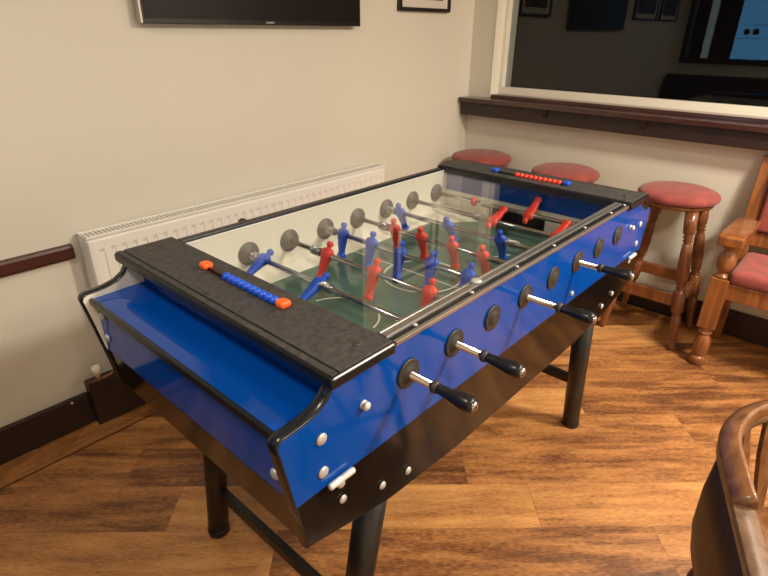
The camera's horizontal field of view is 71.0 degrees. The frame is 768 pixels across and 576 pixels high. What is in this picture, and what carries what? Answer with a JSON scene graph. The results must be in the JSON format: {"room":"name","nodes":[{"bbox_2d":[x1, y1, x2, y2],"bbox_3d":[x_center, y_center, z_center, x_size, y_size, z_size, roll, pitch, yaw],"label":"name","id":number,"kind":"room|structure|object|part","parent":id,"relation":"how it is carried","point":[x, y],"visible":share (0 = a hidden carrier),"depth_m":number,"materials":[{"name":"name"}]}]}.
{"room":"pub games room","nodes":[
{"label":"pub games room","id":0,"kind":"room"},
{"bbox_2d":[0,0,474,427],"bbox_3d":[-0.728,-0.843,2.232,0.120,2.500,4.173,22,33,37],"label":"wall","id":1,"kind":"structure","parent":0,"point":[107,117],"depth_m":2.08,"materials":[{"name":"beige paint"}]},
{"bbox_2d":[0,244,74,277],"bbox_3d":[-1.565,0.070,1.528,0.025,0.055,1.290,22,33,37],"label":"trim","id":2,"kind":"structure","parent":1,"relation":"attached to","point":[34,260],"depth_m":1.87,"materials":[{"name":"brown wood"}]},
{"bbox_2d":[0,392,95,464],"bbox_3d":[-1.596,0.673,1.784,0.025,0.141,1.210,22,33,37],"label":"baseboard","id":3,"kind":"structure","parent":1,"relation":"attached to","point":[20,437],"depth_m":2.06,"materials":[{"name":"brown paint"}]},
{"bbox_2d":[84,369,145,424],"bbox_3d":[-0.540,0.164,2.807,0.060,0.190,1.900,22,33,37],"label":"trim","id":4,"kind":"structure","parent":1,"relation":"attached to","point":[110,399],"depth_m":2.19,"materials":[{"name":"brown paint"}]},
{"bbox_2d":[77,163,384,385],"bbox_3d":[-0.595,-0.151,2.549,0.098,0.600,1.680,22,33,37],"label":"radiator","id":5,"kind":"object","parent":1,"relation":"attached to","point":[99,248],"visible":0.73,"depth_m":2.23,"materials":[{"name":"white metal"}]},
{"bbox_2d":[77,163,384,239],"bbox_3d":[-0.553,-0.433,2.452,0.080,0.008,1.575,22,33,37],"label":"grille","id":6,"kind":"object","parent":5,"relation":"attached to","point":[191,212],"depth_m":2.29,"materials":[{"name":"white metal"}]},
{"bbox_3d":[-0.532,-0.169,2.556,0.022,0.548,1.575,22,33,37],"label":"panel","id":7,"kind":"part","parent":5,"relation":"part of","materials":[{"name":"white metal"}]},
{"bbox_2d":[134,0,359,26],"bbox_3d":[-0.493,-1.377,2.119,0.049,0.616,1.090,22,33,37],"label":"television","id":8,"kind":"object","parent":1,"relation":"attached to","point":[211,12],"visible":1,"depth_m":2.16,"materials":[{"name":"black plastic"}]},
{"bbox_2d":[397,0,450,12],"bbox_3d":[0.226,-1.687,2.872,0.024,0.378,0.446,22,33,37],"label":"framed picture","id":9,"kind":"object","parent":1,"relation":"attached to","point":[443,6],"visible":1,"depth_m":2.94,"materials":[{"name":"black"}]},
{"bbox_2d":[0,300,767,575],"bbox_3d":[1.063,1.046,1.331,4.975,0.100,4.173,22,33,37],"label":"floor","id":10,"kind":"structure","parent":0,"point":[526,493],"depth_m":1.90,"materials":[{"name":"brown wood"}]},
{"bbox_2d":[78,159,649,575],"bbox_3d":[0.094,0.218,1.788,1.174,0.984,1.675,22,33,37],"label":"table","id":11,"kind":"object","parent":10,"relation":"on","point":[319,357],"visible":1,"depth_m":1.24,"materials":[{"name":"blue laminate"}]},
{"bbox_3d":[-0.672,0.093,1.342,0.025,0.325,0.128,22,33,37],"label":"edge trim","id":12,"kind":"part","parent":11,"relation":"part of","materials":[{"name":"black"}]},
{"bbox_3d":[-0.429,0.134,1.057,0.702,0.016,0.011,22,33,37],"label":"shelf trim","id":13,"kind":"part","parent":11,"relation":"part of","materials":[{"name":"black"}]},
{"bbox_3d":[-0.418,0.194,1.099,0.702,0.130,0.017,22,33,37],"label":"panel","id":14,"kind":"part","parent":11,"relation":"part of","materials":[{"name":"blue laminate"}]},
{"bbox_3d":[-0.413,0.300,1.158,0.702,0.112,0.033,22,33,37],"label":"panel","id":15,"kind":"part","parent":11,"relation":"part of","materials":[{"name":"black laminate"}]},
{"bbox_2d":[94,281,319,430],"bbox_3d":[-0.379,0.111,1.107,0.702,0.016,0.141,22,33,37],"label":"shelf","id":16,"kind":"object","parent":11,"relation":"attached to","point":[258,387],"depth_m":1.05,"materials":[{"name":"blue plastic"}]},
{"bbox_3d":[-0.302,-0.007,1.140,0.278,0.006,0.006,22,33,37],"label":"score rod","id":17,"kind":"part","parent":11,"relation":"part of","materials":[{"name":"black plastic"}]},
{"bbox_3d":[-0.518,0.502,1.644,0.070,0.574,0.140,10,27,20],"label":"leg","id":18,"kind":"part","parent":11,"relation":"part of","materials":[{"name":"black metal"}]},
{"bbox_3d":[-0.132,0.308,0.903,0.025,0.325,0.128,22,33,37],"label":"edge trim","id":19,"kind":"part","parent":11,"relation":"part of","materials":[{"name":"black plastic"}]},
{"bbox_3d":[-0.156,-0.300,1.793,0.024,0.013,1.135,22,33,37],"label":"wall rail","id":20,"kind":"part","parent":11,"relation":"part of","materials":[{"name":"black plastic"}]},
{"bbox_3d":[-0.154,-0.203,1.838,0.022,0.211,1.665,22,33,37],"label":"panel","id":21,"kind":"part","parent":11,"relation":"part of","materials":[{"name":"white laminate"}]},
{"bbox_3d":[-0.108,0.013,1.335,0.843,0.016,0.016,22,33,37],"label":"rod","id":22,"kind":"part","parent":11,"relation":"part of","materials":[{"name":"silver metal"}]},
{"bbox_3d":[-0.058,0.685,1.272,0.140,0.574,0.070,-10,28,-21],"label":"leg","id":23,"kind":"part","parent":11,"relation":"part of","materials":[{"name":"black metal"}]},
{"bbox_3d":[-0.084,-0.064,1.498,0.909,0.016,0.016,22,33,37],"label":"rod","id":24,"kind":"part","parent":11,"relation":"part of","materials":[{"name":"silver metal"}]},
{"bbox_3d":[-0.213,0.059,1.237,0.833,0.016,0.016,22,33,37],"label":"rod","id":25,"kind":"part","parent":11,"relation":"part of","materials":[{"name":"silver metal"}]},
{"bbox_3d":[0.143,-0.149,1.678,0.839,0.016,0.016,22,33,37],"label":"rod","id":26,"kind":"part","parent":11,"relation":"part of","materials":[{"name":"silver metal"}]},
{"bbox_3d":[0.099,-0.079,1.532,0.859,0.016,0.016,22,33,37],"label":"rod","id":27,"kind":"part","parent":11,"relation":"part of","materials":[{"name":"silver metal"}]},
{"bbox_3d":[0.126,0.194,0.962,0.082,0.030,0.032,22,33,37],"label":"handle","id":28,"kind":"part","parent":11,"relation":"part of","materials":[{"name":"black plastic"}]},
{"bbox_3d":[0.389,0.013,1.397,0.022,0.211,1.665,22,33,37],"label":"panel","id":29,"kind":"part","parent":11,"relation":"part of","materials":[{"name":"blue plastic"}]},
{"bbox_3d":[0.388,0.192,1.482,0.020,0.186,1.614,22,33,37],"label":"panel","id":30,"kind":"part","parent":11,"relation":"part of","materials":[{"name":"black laminate"}]},
{"bbox_3d":[0.328,-0.250,1.893,0.884,0.016,0.016,22,33,37],"label":"rod","id":31,"kind":"part","parent":11,"relation":"part of","materials":[{"name":"silver metal"}]},
{"bbox_3d":[0.292,-0.177,1.739,0.837,0.016,0.016,22,33,37],"label":"rod","id":32,"kind":"part","parent":11,"relation":"part of","materials":[{"name":"silver metal"}]},
{"bbox_3d":[0.376,-0.090,1.360,0.024,0.012,1.135,22,33,37],"label":"glass frame","id":33,"kind":"part","parent":11,"relation":"part of","materials":[{"name":"metal"}]},
{"bbox_3d":[0.234,0.150,1.057,0.082,0.030,0.032,22,33,37],"label":"handle","id":34,"kind":"part","parent":11,"relation":"part of","materials":[{"name":"black plastic"}]},
{"bbox_3d":[0.436,-0.295,1.987,0.864,0.016,0.016,22,33,37],"label":"rod","id":35,"kind":"part","parent":11,"relation":"part of","materials":[{"name":"silver metal"}]},
{"bbox_3d":[0.500,-0.262,2.041,0.235,0.064,0.003,22,33,37],"label":"goal frame","id":36,"kind":"part","parent":11,"relation":"part of","materials":[{"name":"black plastic"}]},
{"bbox_3d":[0.521,-0.338,1.994,0.702,0.070,0.013,22,33,37],"label":"rail","id":37,"kind":"part","parent":11,"relation":"part of","materials":[{"name":"blue laminate"}]},
{"bbox_3d":[0.447,0.060,1.248,0.082,0.030,0.032,22,33,37],"label":"handle","id":38,"kind":"part","parent":11,"relation":"part of","materials":[{"name":"black plastic"}]},
{"bbox_3d":[0.737,0.315,2.057,0.070,0.577,0.172,17,30,30],"label":"leg","id":39,"kind":"part","parent":11,"relation":"part of","materials":[{"name":"black metal"}]},
{"bbox_3d":[0.632,-0.042,1.463,0.082,0.030,0.032,22,33,37],"label":"handle","id":40,"kind":"part","parent":11,"relation":"part of","materials":[{"name":"black plastic"}]},
{"bbox_3d":[0.906,-0.181,1.941,0.025,0.325,0.128,22,33,37],"label":"edge trim","id":41,"kind":"part","parent":11,"relation":"part of","materials":[{"name":"black"}]},
{"bbox_2d":[452,149,510,167],"bbox_3d":[0.602,-0.489,3.503,0.368,0.786,0.396,-21,33,-37],"label":"bar stool","id":42,"kind":"object","parent":10,"relation":"on","point":[486,156],"visible":0.19,"depth_m":3.26,"materials":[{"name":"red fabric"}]},
{"bbox_2d":[531,162,599,182],"bbox_3d":[1.011,-0.324,3.165,0.396,0.786,0.368,16,30,30],"label":"bar stool","id":43,"kind":"object","parent":10,"relation":"on","point":[573,171],"visible":0.17,"depth_m":2.93,"materials":[{"name":"red fabric"}]},
{"bbox_2d":[599,181,720,350],"bbox_3d":[1.440,-0.141,2.792,0.396,0.786,0.368,22,33,37],"label":"bar stool","id":44,"kind":"object","parent":10,"relation":"on","point":[695,200],"visible":0.76,"depth_m":2.69,"materials":[{"name":"brown wood"}]},
{"bbox_3d":[1.255,-0.106,2.807,0.145,0.708,0.058,3,26,6],"label":"leg","id":45,"kind":"part","parent":44,"relation":"part of","materials":[{"name":"brown wood"}]},
{"bbox_3d":[1.423,-0.185,2.975,0.058,0.708,0.145,-5,26,-11],"label":"leg","id":46,"kind":"part","parent":44,"relation":"part of","materials":[{"name":"brown wood"}]},
{"bbox_2d":[638,181,720,207],"bbox_3d":[1.443,-0.467,2.636,0.368,0.062,0.368,22,33,37],"label":"seat cushion","id":47,"kind":"object","parent":44,"relation":"on","point":[662,194],"depth_m":2.55,"materials":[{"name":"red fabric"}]},
{"bbox_3d":[1.442,-0.429,2.654,0.330,0.024,0.330,22,33,37],"label":"seat","id":48,"kind":"part","parent":44,"relation":"part of","materials":[{"name":"brown wood"}]},
{"bbox_3d":[1.456,-0.026,2.643,0.058,0.708,0.145,-5,26,-11],"label":"leg","id":49,"kind":"part","parent":44,"relation":"part of","materials":[{"name":"brown wood"}]},
{"bbox_3d":[1.624,-0.105,2.812,0.145,0.708,0.058,3,26,6],"label":"leg","id":50,"kind":"part","parent":44,"relation":"part of","materials":[{"name":"brown wood"}]},
{"bbox_2d":[686,399,767,575],"bbox_3d":[0.913,0.702,1.082,0.580,0.739,0.650,10,27,19],"label":"chair","id":51,"kind":"object","parent":10,"relation":"on","point":[729,531],"visible":1,"depth_m":1.02,"materials":[{"name":"brown wood"}]},
{"bbox_3d":[0.822,0.734,1.387,0.044,0.417,0.131,-9,27,-20],"label":"leg","id":52,"kind":"part","parent":51,"relation":"part of","materials":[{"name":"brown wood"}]},
{"bbox_3d":[0.915,0.404,0.938,0.576,0.028,0.648,10,27,19],"label":"arm rail","id":53,"kind":"part","parent":51,"relation":"part of","materials":[{"name":"brown wood"}]},
{"bbox_3d":[0.919,0.641,1.068,0.444,0.045,0.502,22,33,37],"label":"seat","id":54,"kind":"part","parent":51,"relation":"part of","materials":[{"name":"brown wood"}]},
{"bbox_2d":[688,155,767,364],"bbox_3d":[1.889,-0.031,2.371,0.727,0.955,0.486,22,33,37],"label":"armchair","id":55,"kind":"object","parent":10,"relation":"on","point":[741,277],"visible":1,"depth_m":2.47,"materials":[{"name":"brown wood"}]},
{"bbox_3d":[1.532,0.086,2.509,0.078,0.618,0.078,22,33,37],"label":"leg","id":56,"kind":"part","parent":55,"relation":"part of","materials":[{"name":"brown wood"}]},
{"bbox_3d":[1.782,-0.178,2.687,0.062,0.945,0.111,22,33,37],"label":"post","id":57,"kind":"part","parent":55,"relation":"part of","materials":[{"name":"brown wood"}]},
{"bbox_3d":[1.635,-0.263,2.465,0.100,0.055,0.418,22,33,37],"label":"armrest","id":58,"kind":"part","parent":55,"relation":"part of","materials":[{"name":"brown wood"}]},
{"bbox_3d":[1.764,0.093,2.277,0.559,0.080,0.035,22,33,37],"label":"rail","id":59,"kind":"part","parent":55,"relation":"part of","materials":[{"name":"brown wood"}]},
{"bbox_2d":[729,252,767,292],"bbox_3d":[1.858,-0.018,2.340,0.567,0.067,0.348,22,33,37],"label":"seat cushion","id":60,"kind":"object","parent":55,"relation":"on","point":[750,274],"depth_m":2.38,"materials":[{"name":"red fabric"}]},
{"bbox_3d":[1.996,-0.160,2.439,0.575,0.070,0.037,22,33,37],"label":"rail","id":61,"kind":"part","parent":55,"relation":"part of","materials":[{"name":"brown wood"}]},
{"bbox_2d":[758,193,767,232],"bbox_3d":[2.003,-0.332,2.363,0.563,0.295,0.075,22,33,37],"label":"cushion","id":62,"kind":"object","parent":55,"relation":"on","point":[763,204],"depth_m":2.54,"materials":[{"name":"red fabric"}]},
{"bbox_2d":[464,0,767,319],"bbox_3d":[2.388,-0.747,2.085,4.735,2.500,0.250,22,33,37],"label":"wall","id":63,"kind":"structure","parent":0,"point":[623,161],"depth_m":2.98,"materials":[{"name":"beige paint"}]},
{"bbox_2d":[459,93,767,150],"bbox_3d":[1.813,-0.699,2.469,3.423,0.126,0.208,22,33,37],"label":"shelf","id":64,"kind":"object","parent":63,"relation":"attached to","point":[746,134],"visible":1,"depth_m":2.82,"materials":[{"name":"brown wood"}]},
{"bbox_2d":[489,0,767,116],"bbox_3d":[1.823,-1.296,2.316,2.983,1.122,0.155,22,33,37],"label":"window","id":65,"kind":"structure","parent":63,"relation":"in","point":[502,38],"depth_m":3.20,"materials":[{"name":"beige paint"}]},
{"bbox_2d":[617,283,767,346],"bbox_3d":[2.288,0.360,2.504,4.735,0.141,0.022,22,33,37],"label":"baseboard","id":66,"kind":"structure","parent":63,"relation":"attached to","point":[741,325],"depth_m":2.85,"materials":[{"name":"brown paint"}]}
]}

